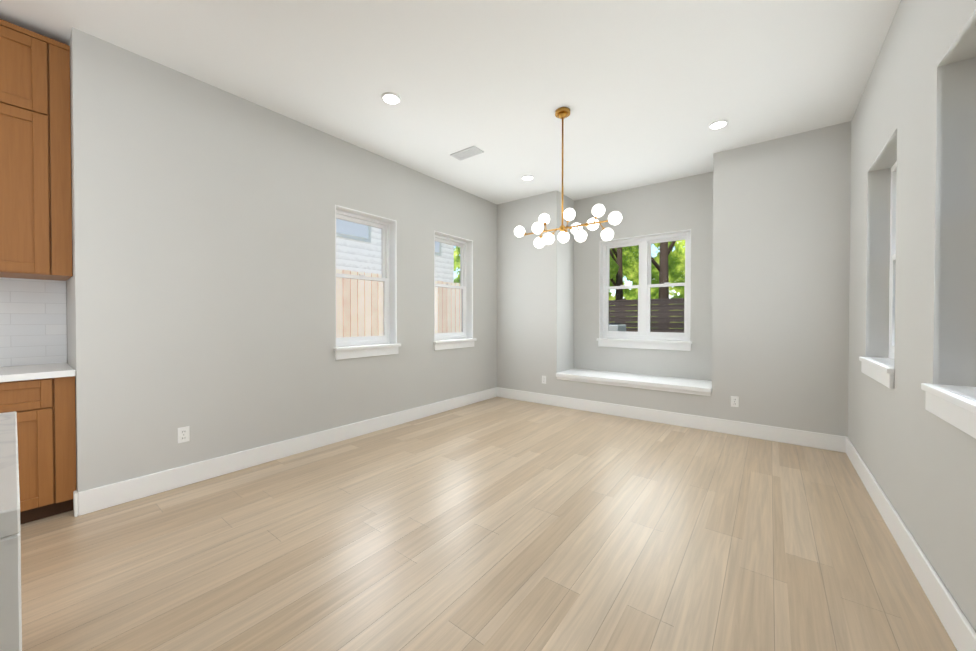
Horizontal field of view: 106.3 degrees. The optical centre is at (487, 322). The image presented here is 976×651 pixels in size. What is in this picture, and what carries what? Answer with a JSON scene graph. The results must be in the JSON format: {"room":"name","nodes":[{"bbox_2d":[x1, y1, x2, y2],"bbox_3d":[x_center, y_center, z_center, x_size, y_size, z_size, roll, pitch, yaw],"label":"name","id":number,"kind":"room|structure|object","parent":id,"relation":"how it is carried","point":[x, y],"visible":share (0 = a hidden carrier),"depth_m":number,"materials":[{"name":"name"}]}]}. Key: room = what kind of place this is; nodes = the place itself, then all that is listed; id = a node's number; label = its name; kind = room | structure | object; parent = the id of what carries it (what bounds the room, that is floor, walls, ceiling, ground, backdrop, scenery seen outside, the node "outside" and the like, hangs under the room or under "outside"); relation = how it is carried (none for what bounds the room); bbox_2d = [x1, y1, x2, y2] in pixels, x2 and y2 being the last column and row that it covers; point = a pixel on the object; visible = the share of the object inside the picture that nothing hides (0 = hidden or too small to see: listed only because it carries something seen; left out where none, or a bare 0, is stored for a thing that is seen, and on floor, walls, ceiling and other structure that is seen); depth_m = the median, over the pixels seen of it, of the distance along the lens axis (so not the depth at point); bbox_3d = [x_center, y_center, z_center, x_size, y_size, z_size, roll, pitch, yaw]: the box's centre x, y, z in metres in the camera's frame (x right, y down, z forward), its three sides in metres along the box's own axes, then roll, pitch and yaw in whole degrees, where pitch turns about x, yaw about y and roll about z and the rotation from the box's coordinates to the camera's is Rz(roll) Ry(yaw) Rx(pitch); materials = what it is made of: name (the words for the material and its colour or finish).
{"room":"empty dining room","nodes":[
{"label":"empty dining room","id":0,"kind":"room"},
{"bbox_2d":[0,277,72,367],"bbox_3d":[-4.084,-0.297,1.174,0.620,3.050,4.000,0,1,38],"label":"wall","id":1,"kind":"structure","parent":0,"point":[36,321],"depth_m":2.54,"materials":[{"name":"tile"}]},
{"bbox_2d":[0,19,71,280],"bbox_3d":[-3.058,-1.034,2.256,0.486,1.470,0.614,0,1,38],"label":"upper cabinet","id":2,"kind":"object","parent":1,"relation":"attached to","point":[35,189],"visible":1,"depth_m":2.23,"materials":[{"name":"brown wood"}]},
{"bbox_2d":[69,27,496,491],"bbox_3d":[-1.299,-0.329,4.116,0.200,3.050,4.460,0,1,38],"label":"wall","id":3,"kind":"structure","parent":0,"point":[203,264],"depth_m":2.90,"materials":[{"name":"paint"}]},
{"bbox_2d":[177,426,189,442],"bbox_3d":[-2.257,0.832,2.714,0.009,0.114,0.070,0,1,38],"label":"electrical outlet","id":4,"kind":"object","parent":3,"relation":"attached to","point":[183,434],"visible":1,"depth_m":2.71,"materials":[{"name":"plastic"}]},
{"bbox_2d":[73,387,496,516],"bbox_3d":[-1.238,1.122,4.074,0.066,0.150,4.476,0,1,38],"label":"baseboard","id":5,"kind":"structure","parent":3,"relation":"attached to","point":[102,497],"depth_m":3.00,"materials":[{"name":"white wood"}]},
{"bbox_2d":[334,205,400,359],"bbox_3d":[-1.349,-0.407,4.002,0.240,1.550,0.804,0,1,38],"label":"window","id":6,"kind":"structure","parent":3,"relation":"in","point":[385,343],"depth_m":4.19,"materials":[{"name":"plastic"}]},
{"bbox_2d":[433,231,476,349],"bbox_3d":[-0.512,-0.419,5.087,0.240,1.550,0.824,0,1,38],"label":"window","id":7,"kind":"structure","parent":3,"relation":"in","point":[463,338],"depth_m":5.34,"materials":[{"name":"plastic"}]},
{"bbox_2d":[0,0,900,203],"bbox_3d":[-0.810,-1.929,1.809,5.070,0.200,9.030,0,1,38],"label":"ceiling","id":8,"kind":"structure","parent":0,"point":[647,92],"depth_m":2.66,"materials":[{"name":"white paint"}]},
{"bbox_2d":[381,92,400,104],"bbox_3d":[-0.793,-1.838,3.003,0.156,0.020,0.156,0,1,38],"label":"recessed light","id":9,"kind":"object","parent":8,"relation":"in","point":[391,98],"visible":1,"depth_m":2.99,"materials":[{"name":"white plastic"}]},
{"bbox_2d":[450,146,483,160],"bbox_3d":[-0.230,-1.846,3.995,0.340,0.012,0.170,0,1,38],"label":"ceiling vent","id":10,"kind":"object","parent":8,"relation":"in","point":[469,152],"visible":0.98,"depth_m":3.99,"materials":[{"name":"metal"}]},
{"bbox_2d":[522,175,533,179],"bbox_3d":[0.507,-1.856,4.690,0.156,0.020,0.156,0,1,38],"label":"recessed light","id":11,"kind":"object","parent":8,"relation":"in","point":[527,177],"visible":0.96,"depth_m":4.66,"materials":[{"name":"white plastic"}]},
{"bbox_2d":[514,107,621,247],"bbox_3d":[0.673,-1.258,3.179,1.012,1.169,0.244,0,1,38],"label":"chandelier","id":12,"kind":"object","parent":8,"relation":"hanging from","point":[598,210],"visible":1,"depth_m":3.16,"materials":[{"name":"white glass"}]},
{"bbox_2d":[709,120,727,128],"bbox_3d":[2.142,-1.842,3.404,0.156,0.020,0.156,0,1,38],"label":"recessed light","id":13,"kind":"object","parent":8,"relation":"in","point":[718,124],"visible":0.96,"depth_m":3.39,"materials":[{"name":"white plastic"}]},
{"bbox_2d":[20,397,956,650],"bbox_3d":[-0.810,1.281,1.843,5.070,0.120,9.030,0,1,38],"label":"floor","id":14,"kind":"structure","parent":0,"point":[499,524],"depth_m":1.94,"materials":[{"name":"brown wood"}]},
{"bbox_2d":[0,411,21,650],"bbox_3d":[-1.981,0.779,-0.078,1.045,0.925,2.565,0,1,38],"label":"kitchen island","id":15,"kind":"object","parent":14,"relation":"on","point":[10,595],"visible":1,"depth_m":0.61,"materials":[{"name":"paint"}]},
{"bbox_2d":[0,375,75,524],"bbox_3d":[-3.006,0.776,2.274,0.571,0.880,0.554,0,1,38],"label":"base cabinet","id":16,"kind":"object","parent":14,"relation":"on","point":[39,399],"depth_m":2.22,"materials":[{"name":"brown wood"}]},
{"bbox_2d":[0,363,75,382],"bbox_3d":[-3.829,0.328,1.172,0.606,0.040,3.296,0,1,38],"label":"countertop","id":17,"kind":"structure","parent":16,"relation":"on","point":[57,370],"depth_m":2.24,"materials":[{"name":"white stone"}]},
{"bbox_2d":[497,121,850,436],"bbox_3d":[1.968,-0.337,4.899,4.420,3.050,0.770,0,1,38],"label":"wall","id":18,"kind":"structure","parent":0,"point":[767,223],"depth_m":3.94,"materials":[{"name":"paint"}]},
{"bbox_2d":[542,376,545,383],"bbox_3d":[0.812,0.829,5.311,0.070,0.114,0.009,0,1,38],"label":"electrical outlet","id":19,"kind":"object","parent":18,"relation":"attached to","point":[543,379],"visible":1,"depth_m":5.30,"materials":[{"name":"plastic"}]},
{"bbox_2d":[556,368,711,395],"bbox_3d":[1.884,0.759,4.826,1.886,0.090,0.603,0,1,38],"label":"sill","id":20,"kind":"structure","parent":18,"relation":"attached to","point":[681,385],"depth_m":4.60,"materials":[{"name":"white wood"}]},
{"bbox_2d":[597,229,691,350],"bbox_3d":[2.150,-0.419,5.077,1.234,1.550,0.235,0,1,38],"label":"window","id":21,"kind":"structure","parent":18,"relation":"in","point":[643,337],"depth_m":5.10,"materials":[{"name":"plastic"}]},
{"bbox_2d":[497,387,845,452],"bbox_3d":[1.728,1.116,4.603,4.020,0.150,0.015,0,1,38],"label":"baseboard","id":22,"kind":"structure","parent":18,"relation":"attached to","point":[831,442],"depth_m":4.13,"materials":[{"name":"white wood"}]},
{"bbox_2d":[731,396,738,406],"bbox_3d":[2.633,0.844,3.907,0.070,0.114,0.009,0,1,38],"label":"electrical outlet","id":23,"kind":"object","parent":18,"relation":"attached to","point":[734,401],"visible":1,"depth_m":3.90,"materials":[{"name":"plastic"}]},
{"bbox_2d":[848,0,975,631],"bbox_3d":[0.883,-0.284,0.035,0.200,3.050,8.260,0,1,38],"label":"wall","id":24,"kind":"structure","parent":0,"point":[914,116],"depth_m":1.77,"materials":[{"name":"paint"}]},
{"bbox_2d":[859,161,896,388],"bbox_3d":[2.686,-0.375,2.407,0.222,1.520,0.850,0,1,38],"label":"window","id":25,"kind":"structure","parent":24,"relation":"in","point":[880,370],"depth_m":2.65,"materials":[{"name":"plastic"}]},
{"bbox_2d":[846,437,975,650],"bbox_3d":[0.798,1.165,0.117,0.015,0.150,8.260,0,1,38],"label":"baseboard","id":26,"kind":"structure","parent":24,"relation":"attached to","point":[960,631],"depth_m":1.69,"materials":[{"name":"white wood"}]},
{"bbox_2d":[921,383,975,438],"bbox_3d":[1.813,-0.363,1.275,0.222,1.520,0.790,0,1,38],"label":"window sill","id":27,"kind":"structure","parent":24,"relation":"in","point":[954,405],"depth_m":1.42,"materials":[{"name":"wood"}]},
{"label":"outside","id":28,"kind":"structure","parent":0,"visible":0},
{"bbox_3d":[3.401,1.632,10.072,80.000,0.300,80.000,0,1,38],"label":"ground","id":29,"kind":"structure","parent":28,"visible":0},
{"bbox_2d":[336,219,453,282],"bbox_3d":[-6.859,-2.687,9.474,7.220,8.350,11.400,0,1,38],"label":"house","id":30,"kind":"structure","parent":29,"relation":"on","point":[367,238],"depth_m":9.15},
{"bbox_2d":[336,269,460,346],"bbox_3d":[-3.376,0.325,5.065,0.060,2.422,15.816,0,1,38],"label":"fence","id":31,"kind":"object","parent":29,"relation":"on","point":[351,290],"depth_m":6.60,"materials":[{"name":"brown wood"}]},
{"bbox_2d":[454,240,684,340],"bbox_3d":[7.537,-5.233,13.726,26.000,13.350,3.180,0,1,38],"label":"tree","id":32,"kind":"object","parent":29,"relation":"on","point":[676,263],"depth_m":14.27,"materials":[{"name":"green plant"}]},
{"bbox_2d":[610,247,622,316],"bbox_3d":[4.226,-2.416,13.480,3.085,7.722,3.703,0,1,38],"label":"tree","id":33,"kind":"object","parent":29,"relation":"on","point":[616,267],"depth_m":13.18,"materials":[{"name":"brown plant"}]},
{"bbox_2d":[609,323,625,330],"bbox_3d":[2.509,0.759,7.594,0.600,1.500,0.600,0,1,38],"label":"ac unit","id":34,"kind":"object","parent":29,"relation":"on","point":[615,326],"depth_m":7.31,"materials":[{"name":"metal"}]},
{"bbox_2d":[609,298,683,332],"bbox_3d":[8.101,0.456,6.493,16.200,2.130,0.112,0,1,38],"label":"fence","id":35,"kind":"object","parent":29,"relation":"on","point":[660,324],"depth_m":9.36,"materials":[{"name":"brown wood"}]},
{"bbox_2d":[651,241,675,310],"bbox_3d":[5.342,-3.103,11.110,4.262,9.148,4.044,0,1,38],"label":"tree","id":36,"kind":"object","parent":29,"relation":"on","point":[663,269],"depth_m":10.72,"materials":[{"name":"brown plant"}]}
]}

